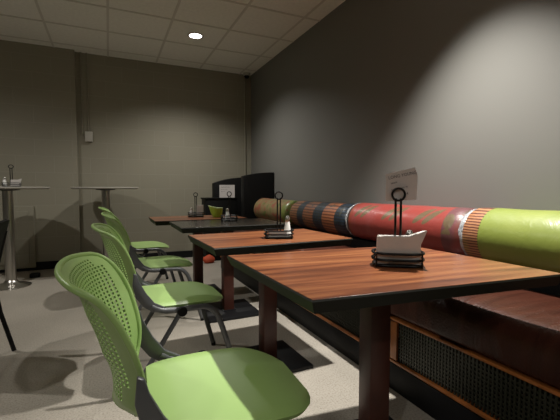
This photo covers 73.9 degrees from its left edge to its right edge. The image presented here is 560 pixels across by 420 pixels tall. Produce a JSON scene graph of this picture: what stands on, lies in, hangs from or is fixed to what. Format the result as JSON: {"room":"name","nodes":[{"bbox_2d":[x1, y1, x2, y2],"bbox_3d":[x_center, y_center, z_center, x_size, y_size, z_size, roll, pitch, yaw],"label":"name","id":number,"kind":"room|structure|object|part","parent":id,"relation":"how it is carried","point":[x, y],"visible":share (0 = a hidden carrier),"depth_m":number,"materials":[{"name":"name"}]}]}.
{"room":"restaurant dining area","nodes":[
{"label":"restaurant dining area","id":0,"kind":"room"},
{"bbox_2d":[0,40,250,261],"bbox_3d":[-3.297,-0.680,4.561,6.450,2.868,0.180,-2,4,-25],"label":"wall","id":1,"kind":"structure","parent":0,"point":[168,132],"depth_m":5.00,"materials":[{"name":"beige paint"}]},
{"bbox_2d":[0,206,35,269],"bbox_3d":[-3.447,0.343,4.421,0.910,0.760,0.055,-2,4,-25],"label":"panel","id":2,"kind":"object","parent":1,"relation":"attached to","point":[24,218],"depth_m":4.54,"materials":[{"name":"beige paint"}]},
{"bbox_2d":[0,260,59,272],"bbox_3d":[-4.347,0.735,4.053,3.850,0.100,0.012,-2,4,-25],"label":"baseboard","id":3,"kind":"structure","parent":1,"relation":"attached to","point":[46,264],"depth_m":4.67,"materials":[{"name":"black rubber"}]},
{"bbox_2d":[79,52,83,134],"bbox_3d":[-2.569,-1.507,4.822,0.020,1.048,0.020,-2,4,-25],"label":"conduit","id":4,"kind":"object","parent":1,"relation":"attached to","point":[79,52],"visible":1,"depth_m":4.81,"materials":[{"name":"beige metal"}]},
{"bbox_2d":[85,53,92,141],"bbox_3d":[-2.502,-1.463,4.846,0.090,1.138,0.044,-2,4,-25],"label":"conduit","id":5,"kind":"object","parent":1,"relation":"attached to","point":[88,135],"visible":1,"depth_m":4.85,"materials":[{"name":"beige metal"}]},
{"bbox_2d":[138,250,192,257],"bbox_3d":[-1.541,0.656,5.429,2.400,0.100,0.012,-2,4,-25],"label":"baseboard","id":6,"kind":"structure","parent":1,"relation":"attached to","point":[183,254],"depth_m":5.44,"materials":[{"name":"black plastic"}]},
{"bbox_2d":[244,79,245,174],"bbox_3d":[-0.541,-0.712,5.798,0.024,2.588,0.024,-2,4,-25],"label":"conduit","id":7,"kind":"object","parent":1,"relation":"attached to","point":[244,79],"visible":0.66,"depth_m":5.76,"materials":[{"name":"beige metal"}]},
{"bbox_2d":[0,0,344,74],"bbox_3d":[-1.257,-1.803,0.055,6.450,0.106,9.940,-2,4,-25],"label":"ceiling","id":8,"kind":"structure","parent":0,"point":[241,36],"depth_m":4.06,"materials":[{"name":"tile"}]},
{"bbox_2d":[187,32,203,38],"bbox_3d":[-0.968,-1.995,4.268,0.188,0.009,0.188,-2,4,-25],"label":"recessed light","id":9,"kind":"object","parent":8,"relation":"in","point":[194,35],"visible":1,"depth_m":4.25,"materials":[{"name":"grey"}]},
{"bbox_2d":[243,72,249,78],"bbox_3d":[-0.506,-2.041,5.669,0.110,0.080,0.110,-2,4,-25],"label":"security camera","id":10,"kind":"object","parent":8,"relation":"attached to","point":[246,75],"visible":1,"depth_m":5.63,"materials":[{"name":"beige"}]},
{"bbox_2d":[0,257,434,419],"bbox_3d":[-1.257,1.057,0.221,6.450,0.100,9.940,-2,4,-25],"label":"floor","id":11,"kind":"structure","parent":0,"point":[58,369],"depth_m":2.30,"materials":[{"name":"grey tile"}]},
{"bbox_2d":[0,219,16,350],"bbox_3d":[-1.816,0.488,2.031,0.527,0.833,0.435,-2,4,-25],"label":"cafe chair","id":12,"kind":"object","parent":11,"relation":"on","point":[4,224],"visible":1,"depth_m":2.29,"materials":[{"name":"black plastic"}]},
{"bbox_3d":[-1.622,0.232,2.105,0.088,0.330,0.400,-2,4,-25],"label":"backrest","id":13,"kind":"part","parent":12,"relation":"part of","materials":[{"name":"black plastic"}]},
{"bbox_2d":[0,187,49,290],"bbox_3d":[-2.807,0.278,3.861,0.756,1.035,0.756,-2,4,-25],"label":"bar table","id":14,"kind":"object","parent":11,"relation":"on","point":[11,282],"visible":0.94,"depth_m":3.83,"materials":[{"name":"silver metal"}]},
{"bbox_2d":[1,165,21,186],"bbox_3d":[-2.736,-0.349,3.791,0.171,0.226,0.108,-2,4,-35],"label":"wire caddy","id":15,"kind":"object","parent":14,"relation":"on","point":[2,184],"visible":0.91,"depth_m":3.78,"materials":[{"name":"black metal"}]},
{"bbox_2d":[2,177,7,185],"bbox_3d":[-2.787,-0.288,3.768,0.046,0.090,0.046,-2,4,-25],"label":"salt shaker","id":16,"kind":"object","parent":15,"relation":"in","point":[4,178],"visible":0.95,"depth_m":3.76,"materials":[{"name":"clear glass"}]},
{"bbox_3d":[-2.736,-0.353,3.791,0.048,0.219,0.008,-2,4,-35],"label":"ring handle","id":17,"kind":"part","parent":15,"relation":"part of","materials":[{"name":"black metal"}]},
{"bbox_2d":[1,183,21,186],"bbox_3d":[-2.736,-0.258,3.796,0.171,0.042,0.108,-2,4,-35],"label":"basket","id":18,"kind":"object","parent":15,"relation":"on","point":[2,184],"depth_m":3.75,"materials":[{"name":"black metal"}]},
{"bbox_2d":[10,179,21,185],"bbox_3d":[-2.704,-0.284,3.816,0.099,0.076,0.030,-2,4,-35],"label":"paper napkins","id":19,"kind":"object","parent":15,"relation":"in","point":[18,181],"visible":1,"depth_m":3.80,"materials":[{"name":"grey paper"}]},
{"bbox_2d":[29,272,40,277],"bbox_3d":[-2.816,0.747,4.280,0.100,0.050,0.070,-2,4,-25],"label":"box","id":20,"kind":"object","parent":11,"relation":"on","point":[35,274],"visible":1,"depth_m":4.25,"materials":[{"name":"black plastic"}]},
{"bbox_2d":[70,187,137,271],"bbox_3d":[-2.138,0.235,4.596,0.756,1.035,0.756,-2,4,-25],"label":"bar table","id":21,"kind":"object","parent":11,"relation":"on","point":[105,191],"visible":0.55,"depth_m":4.53,"materials":[{"name":"grey metal"}]},
{"bbox_2d":[98,207,175,295],"bbox_3d":[-1.457,0.380,3.807,0.701,0.838,0.528,-2,4,-28],"label":"chair","id":22,"kind":"object","parent":11,"relation":"on","point":[145,247],"visible":0.37,"depth_m":3.71,"materials":[{"name":"green plastic"}]},
{"bbox_3d":[-1.681,0.155,3.677,0.195,0.376,0.471,-2,4,-28],"label":"backrest","id":23,"kind":"part","parent":22,"relation":"part of","materials":[{"name":"green plastic"}]},
{"bbox_3d":[-1.393,0.359,3.840,0.447,0.065,0.464,-2,4,-28],"label":"seat","id":24,"kind":"part","parent":22,"relation":"part of","materials":[{"name":"green plastic"}]},
{"bbox_3d":[-1.238,0.567,3.664,0.451,0.448,0.028,-2,4,-28],"label":"leg","id":25,"kind":"part","parent":22,"relation":"part of","materials":[{"name":"grey metal"}]},
{"bbox_2d":[101,212,203,327],"bbox_3d":[-1.007,0.430,2.928,0.701,0.838,0.528,-2,4,-26],"label":"chair","id":26,"kind":"object","parent":11,"relation":"on","point":[161,264],"visible":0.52,"depth_m":2.76,"materials":[{"name":"green plastic"}]},
{"bbox_3d":[-1.235,0.206,2.805,0.195,0.376,0.471,-2,4,-26],"label":"backrest","id":27,"kind":"part","parent":26,"relation":"part of","materials":[{"name":"green plastic"}]},
{"bbox_3d":[-0.977,0.648,2.699,0.269,0.403,0.024,-2,4,-26],"label":"leg","id":28,"kind":"part","parent":26,"relation":"part of","materials":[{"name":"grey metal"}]},
{"bbox_3d":[-1.001,0.594,3.205,0.451,0.448,0.028,-2,4,-26],"label":"leg","id":29,"kind":"part","parent":26,"relation":"part of","materials":[{"name":"grey metal"}]},
{"bbox_3d":[-0.942,0.410,2.958,0.447,0.065,0.464,-2,4,-26],"label":"seat","id":30,"kind":"part","parent":26,"relation":"part of","materials":[{"name":"green plastic"}]},
{"bbox_3d":[-0.794,0.618,2.777,0.451,0.448,0.028,-2,4,-26],"label":"leg","id":31,"kind":"part","parent":26,"relation":"part of","materials":[{"name":"grey metal"}]},
{"bbox_2d":[91,223,231,375],"bbox_3d":[-0.633,0.481,2.045,0.701,0.838,0.528,-2,4,-26],"label":"chair","id":32,"kind":"object","parent":11,"relation":"on","point":[180,298],"visible":0.74,"depth_m":1.90,"materials":[{"name":"green plastic"}]},
{"bbox_3d":[-0.861,0.257,1.922,0.195,0.376,0.471,-2,4,-26],"label":"backrest","id":33,"kind":"part","parent":32,"relation":"part of","materials":[{"name":"green plastic"}]},
{"bbox_3d":[-0.803,0.675,2.231,0.269,0.403,0.024,-2,4,-26],"label":"leg","id":34,"kind":"part","parent":32,"relation":"part of","materials":[{"name":"grey metal"}]},
{"bbox_3d":[-0.603,0.699,1.815,0.269,0.403,0.024,-2,4,-26],"label":"leg","id":35,"kind":"part","parent":32,"relation":"part of","materials":[{"name":"grey metal"}]},
{"bbox_3d":[-0.627,0.645,2.322,0.451,0.448,0.028,-2,4,-26],"label":"leg","id":36,"kind":"part","parent":32,"relation":"part of","materials":[{"name":"grey metal"}]},
{"bbox_3d":[-0.568,0.462,2.075,0.447,0.065,0.464,-2,4,-26],"label":"seat","id":37,"kind":"part","parent":32,"relation":"part of","materials":[{"name":"green plastic"}]},
{"bbox_3d":[-0.420,0.669,1.894,0.451,0.448,0.028,-2,4,-26],"label":"leg","id":38,"kind":"part","parent":32,"relation":"part of","materials":[{"name":"grey metal"}]},
{"bbox_2d":[54,252,309,419],"bbox_3d":[-0.230,0.537,1.086,0.701,0.838,0.528,-1,4,-22],"label":"chair","id":39,"kind":"object","parent":11,"relation":"on","point":[227,383],"visible":1,"depth_m":1.05,"materials":[{"name":"green plastic"}]},
{"bbox_3d":[-0.465,0.311,0.979,0.195,0.376,0.471,-1,4,-22],"label":"backrest","id":40,"kind":"part","parent":39,"relation":"part of","materials":[{"name":"green plastic"}]},
{"bbox_3d":[-0.205,0.700,1.362,0.451,0.448,0.028,-1,4,-22],"label":"leg","id":41,"kind":"part","parent":39,"relation":"part of","materials":[{"name":"grey metal"}]},
{"bbox_3d":[-0.163,0.517,1.111,0.447,0.065,0.464,-1,4,-22],"label":"seat","id":42,"kind":"part","parent":39,"relation":"part of","materials":[{"name":"green plastic"}]},
{"bbox_2d":[149,215,247,294],"bbox_3d":[-0.793,0.441,3.596,0.840,0.740,0.520,-2,4,-25],"label":"dining table","id":43,"kind":"object","parent":11,"relation":"on","point":[158,221],"visible":0.3,"depth_m":3.56,"materials":[{"name":"brown wood"}]},
{"bbox_2d":[188,192,203,216],"bbox_3d":[-0.826,-0.053,3.652,0.158,0.240,0.108,-1,3,-13],"label":"wire caddy","id":44,"kind":"object","parent":43,"relation":"on","point":[196,214],"visible":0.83,"depth_m":3.64,"materials":[{"name":"black metal"}]},
{"bbox_2d":[189,207,193,215],"bbox_3d":[-0.865,0.016,3.638,0.046,0.085,0.046,-2,4,-25],"label":"salt shaker","id":45,"kind":"object","parent":44,"relation":"in","point":[191,213],"visible":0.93,"depth_m":3.62,"materials":[{"name":"clear glass"}]},
{"bbox_2d":[188,212,203,216],"bbox_3d":[-0.826,0.044,3.658,0.158,0.045,0.108,-1,3,-13],"label":"basket","id":46,"kind":"object","parent":44,"relation":"on","point":[196,214],"depth_m":3.62,"materials":[{"name":"black metal"}]},
{"bbox_2d":[197,205,203,215],"bbox_3d":[-0.786,0.003,3.665,0.066,0.108,0.040,-1,3,-13],"label":"paper napkins","id":47,"kind":"object","parent":44,"relation":"in","point":[200,208],"visible":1,"depth_m":3.65,"materials":[{"name":"grey paper"}]},
{"bbox_3d":[-0.793,0.459,3.598,0.084,0.676,0.084,-2,4,-25],"label":"post","id":48,"kind":"part","parent":43,"relation":"part of","materials":[{"name":"brown wood"}]},
{"bbox_3d":[-0.793,0.797,3.617,0.440,0.026,0.440,-2,4,-25],"label":"plate","id":49,"kind":"part","parent":43,"relation":"part of","materials":[{"name":"black metal"}]},
{"bbox_2d":[208,205,222,216],"bbox_3d":[-0.624,0.012,3.610,0.140,0.114,0.123,-1,3,-10],"label":"bowl","id":50,"kind":"object","parent":43,"relation":"on","point":[215,211],"visible":0.94,"depth_m":3.57,"materials":[{"name":"green ceramic"}]},
{"bbox_2d":[203,255,214,262],"bbox_3d":[-0.973,0.668,5.092,0.170,0.115,0.120,-2,4,-25],"label":"cloth bundle","id":51,"kind":"object","parent":11,"relation":"on","point":[209,258],"visible":0.98,"depth_m":5.05,"materials":[{"name":"orange"}]},
{"bbox_2d":[201,197,237,260],"bbox_3d":[-0.867,0.266,5.341,0.470,0.888,0.276,-2,4,-25],"label":"base cabinet","id":52,"kind":"object","parent":11,"relation":"on","point":[211,201],"visible":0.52,"depth_m":5.22,"materials":[{"name":"black wood"}]},
{"bbox_3d":[-0.819,0.241,5.234,0.420,0.750,0.007,-2,4,-25],"label":"door","id":53,"kind":"part","parent":52,"relation":"part of","materials":[{"name":"black wood"}]},
{"bbox_2d":[219,185,234,197],"bbox_3d":[-0.757,-0.267,5.309,0.216,0.180,0.053,-1,3,-15],"label":"paper notice","id":54,"kind":"object","parent":52,"relation":"on","point":[223,189],"visible":1,"depth_m":5.28,"materials":[{"name":"grey paper"}]},
{"bbox_2d":[212,178,240,216],"bbox_3d":[-0.755,0.100,5.634,0.515,1.185,0.120,-2,4,-25],"label":"wall","id":55,"kind":"structure","parent":11,"relation":"on","point":[232,181],"depth_m":5.57,"materials":[{"name":"black paint"}]},
{"bbox_2d":[169,218,284,322],"bbox_3d":[-0.433,0.471,3.075,0.840,0.740,0.570,-2,4,-25],"label":"dining table","id":56,"kind":"object","parent":11,"relation":"on","point":[229,308],"visible":0.89,"depth_m":3.03,"materials":[{"name":"brown wood"}]},
{"bbox_3d":[-0.433,0.489,3.076,0.084,0.676,0.084,-2,4,-25],"label":"post","id":57,"kind":"part","parent":56,"relation":"part of","materials":[{"name":"brown wood"}]},
{"bbox_2d":[221,191,237,220],"bbox_3d":[-0.437,-0.035,3.215,0.152,0.254,0.102,0,3,-5],"label":"wire caddy","id":58,"kind":"object","parent":56,"relation":"on","point":[223,218],"visible":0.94,"depth_m":3.21,"materials":[{"name":"black metal"}]},
{"bbox_2d":[225,208,229,219],"bbox_3d":[-0.451,0.034,3.201,0.046,0.100,0.046,-2,4,-25],"label":"salt shaker","id":59,"kind":"object","parent":58,"relation":"in","point":[227,209],"visible":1,"depth_m":3.19,"materials":[{"name":"clear glass"}]},
{"bbox_3d":[-0.437,-0.038,3.214,0.043,0.247,0.007,0,3,-5],"label":"ring handle","id":60,"kind":"part","parent":58,"relation":"part of","materials":[{"name":"black metal"}]},
{"bbox_2d":[221,215,237,220],"bbox_3d":[-0.437,0.068,3.220,0.152,0.047,0.102,0,3,-5],"label":"basket","id":61,"kind":"object","parent":58,"relation":"on","point":[223,218],"depth_m":3.18,"materials":[{"name":"black metal"}]},
{"bbox_3d":[-0.433,0.828,3.095,0.440,0.026,0.440,-2,4,-25],"label":"plate","id":62,"kind":"part","parent":56,"relation":"part of","materials":[{"name":"black metal"}]},
{"bbox_2d":[241,172,273,218],"bbox_3d":[-0.301,0.110,5.039,0.433,1.235,0.120,-2,4,-25],"label":"wall","id":63,"kind":"structure","parent":11,"relation":"on","point":[254,187],"depth_m":4.94,"materials":[{"name":"black paint"}]},
{"bbox_2d":[188,229,352,372],"bbox_3d":[-0.072,0.523,2.180,0.800,0.740,0.560,-2,4,-26],"label":"dining table","id":64,"kind":"object","parent":11,"relation":"on","point":[217,244],"visible":0.79,"depth_m":2.12,"materials":[{"name":"brown wood"}]},
{"bbox_3d":[-0.072,0.541,2.181,0.084,0.676,0.084,-2,4,-26],"label":"post","id":65,"kind":"part","parent":64,"relation":"part of","materials":[{"name":"brown wood"}]},
{"bbox_2d":[264,191,293,238],"bbox_3d":[-0.006,0.026,2.088,0.171,0.262,0.119,0,3,-1],"label":"wire caddy","id":66,"kind":"object","parent":64,"relation":"on","point":[277,229],"visible":0.87,"depth_m":2.05,"materials":[{"name":"black metal"}]},
{"bbox_2d":[268,232,286,236],"bbox_3d":[-0.012,0.132,2.077,0.105,0.035,0.030,0,3,-1],"label":"paper napkins","id":67,"kind":"object","parent":66,"relation":"in","point":[268,232],"visible":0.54,"depth_m":2.06,"materials":[{"name":"grey paper"}]},
{"bbox_3d":[-0.006,0.022,2.088,0.048,0.255,0.009,0,3,-1],"label":"ring handle","id":68,"kind":"part","parent":66,"relation":"part of","materials":[{"name":"black metal"}]},
{"bbox_2d":[264,228,293,238],"bbox_3d":[-0.006,0.133,2.094,0.171,0.049,0.119,0,3,-1],"label":"basket","id":69,"kind":"object","parent":66,"relation":"on","point":[266,230],"depth_m":2.04,"materials":[{"name":"black metal"}]},
{"bbox_2d":[284,215,290,236],"bbox_3d":[0.042,0.089,2.091,0.046,0.118,0.046,-2,4,-25],"label":"salt shaker","id":70,"kind":"object","parent":66,"relation":"in","point":[287,218],"visible":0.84,"depth_m":2.08,"materials":[{"name":"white glass"}]},
{"bbox_3d":[-0.072,0.879,2.201,0.390,0.026,0.390,-2,4,-26],"label":"plate","id":71,"kind":"part","parent":64,"relation":"part of","materials":[{"name":"black metal"}]},
{"bbox_2d":[220,225,559,419],"bbox_3d":[0.861,0.595,2.140,0.769,0.600,6.100,-2,4,-25],"label":"bench","id":72,"kind":"object","parent":11,"relation":"on","point":[490,356],"visible":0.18,"depth_m":1.53,"materials":[{"name":"black wood"}]},
{"bbox_2d":[254,198,297,225],"bbox_3d":[-0.029,0.012,4.527,0.296,0.296,0.985,-2,4,-25],"label":"bolster cushion","id":73,"kind":"object","parent":72,"relation":"on","point":[265,208],"visible":0.59,"depth_m":4.36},
{"bbox_2d":[220,229,352,253],"bbox_3d":[-0.045,0.326,3.876,0.579,0.182,2.166,-2,4,-25],"label":"leather cushion","id":74,"kind":"object","parent":72,"relation":"on","point":[351,245],"depth_m":2.97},
{"bbox_2d":[290,201,356,237],"bbox_3d":[0.436,0.065,3.609,0.292,0.292,1.065,-2,4,-25],"label":"bolster cushion","id":75,"kind":"object","parent":72,"relation":"on","point":[329,217],"visible":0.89,"depth_m":3.44,"materials":[{"name":"multicoloured fabric"}]},
{"bbox_3d":[0.530,0.538,1.985,0.042,0.012,6.100,-2,4,-25],"label":"rail","id":76,"kind":"part","parent":72,"relation":"part of","materials":[{"name":"orange wood"}]},
{"bbox_2d":[345,203,473,255],"bbox_3d":[0.885,0.112,2.623,0.302,0.302,1.095,-2,4,-25],"label":"bolster cushion","id":77,"kind":"object","parent":72,"relation":"on","point":[367,221],"visible":0.7,"depth_m":2.39,"materials":[{"name":"fabric"}]},
{"bbox_3d":[1.127,0.396,2.251,0.183,0.215,6.100,-2,4,-25],"label":"panel","id":78,"kind":"part","parent":72,"relation":"part of","materials":[{"name":"black wood"}]},
{"bbox_2d":[326,248,559,388],"bbox_3d":[0.864,0.440,1.903,0.579,0.182,2.176,-2,4,-25],"label":"leather cushion","id":79,"kind":"object","parent":72,"relation":"on","point":[516,332],"depth_m":1.43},
{"bbox_2d":[458,208,559,272],"bbox_3d":[1.347,0.164,1.607,0.314,0.314,1.132,-2,4,-25],"label":"bolster cushion","id":80,"kind":"object","parent":72,"relation":"on","point":[526,238],"visible":0.84,"depth_m":1.79,"materials":[{"name":"fabric"}]},
{"bbox_2d":[227,247,559,419],"bbox_3d":[0.355,0.568,1.404,0.985,0.740,0.690,-1,3,-19],"label":"dining table","id":81,"kind":"object","parent":11,"relation":"on","point":[332,280],"visible":0.91,"depth_m":1.25,"materials":[{"name":"brown wood"}]},
{"bbox_3d":[0.355,0.586,1.405,0.084,0.676,0.084,-1,3,-19],"label":"post","id":82,"kind":"part","parent":81,"relation":"part of","materials":[{"name":"brown wood"}]},
{"bbox_2d":[371,187,424,268],"bbox_3d":[0.426,0.059,1.347,0.185,0.282,0.119,1,3,10],"label":"wire caddy","id":83,"kind":"object","parent":81,"relation":"on","point":[374,261],"visible":0.84,"depth_m":1.32,"materials":[{"name":"black metal"}]},
{"bbox_2d":[371,248,424,268],"bbox_3d":[0.426,0.174,1.353,0.185,0.053,0.119,1,3,10],"label":"basket","id":84,"kind":"object","parent":83,"relation":"on","point":[374,261],"depth_m":1.30,"materials":[{"name":"black metal"}]},
{"bbox_3d":[0.426,0.055,1.347,0.052,0.274,0.009,1,3,10],"label":"ring handle","id":85,"kind":"part","parent":83,"relation":"part of","materials":[{"name":"black metal"}]},
{"bbox_2d":[376,231,426,264],"bbox_3d":[0.431,0.130,1.331,0.170,0.120,0.044,1,3,10],"label":"paper napkins","id":86,"kind":"object","parent":83,"relation":"in","point":[411,243],"visible":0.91,"depth_m":1.31,"materials":[{"name":"grey paper"}]},
{"bbox_2d":[385,168,417,200],"bbox_3d":[0.440,-0.093,1.348,0.111,0.121,0.002,0,3,8],"label":"printed card","id":87,"kind":"object","parent":83,"relation":"in","point":[406,179],"visible":1,"depth_m":1.35,"materials":[{"name":"grey paper"}]},
{"bbox_2d":[406,230,412,234],"bbox_3d":[0.476,0.130,1.372,0.046,0.115,0.046,-2,4,-25],"label":"salt shaker","id":88,"kind":"object","parent":83,"relation":"in","point":[408,232],"visible":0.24,"depth_m":1.36,"materials":[{"name":"silver glass"}]},
{"bbox_2d":[251,0,559,210],"bbox_3d":[1.628,-0.501,1.460,0.100,2.868,9.740,-2,4,-25],"label":"wall","id":89,"kind":"structure","parent":0,"point":[463,94],"depth_m":2.67,"materials":[{"name":"grey paint"}]}
]}

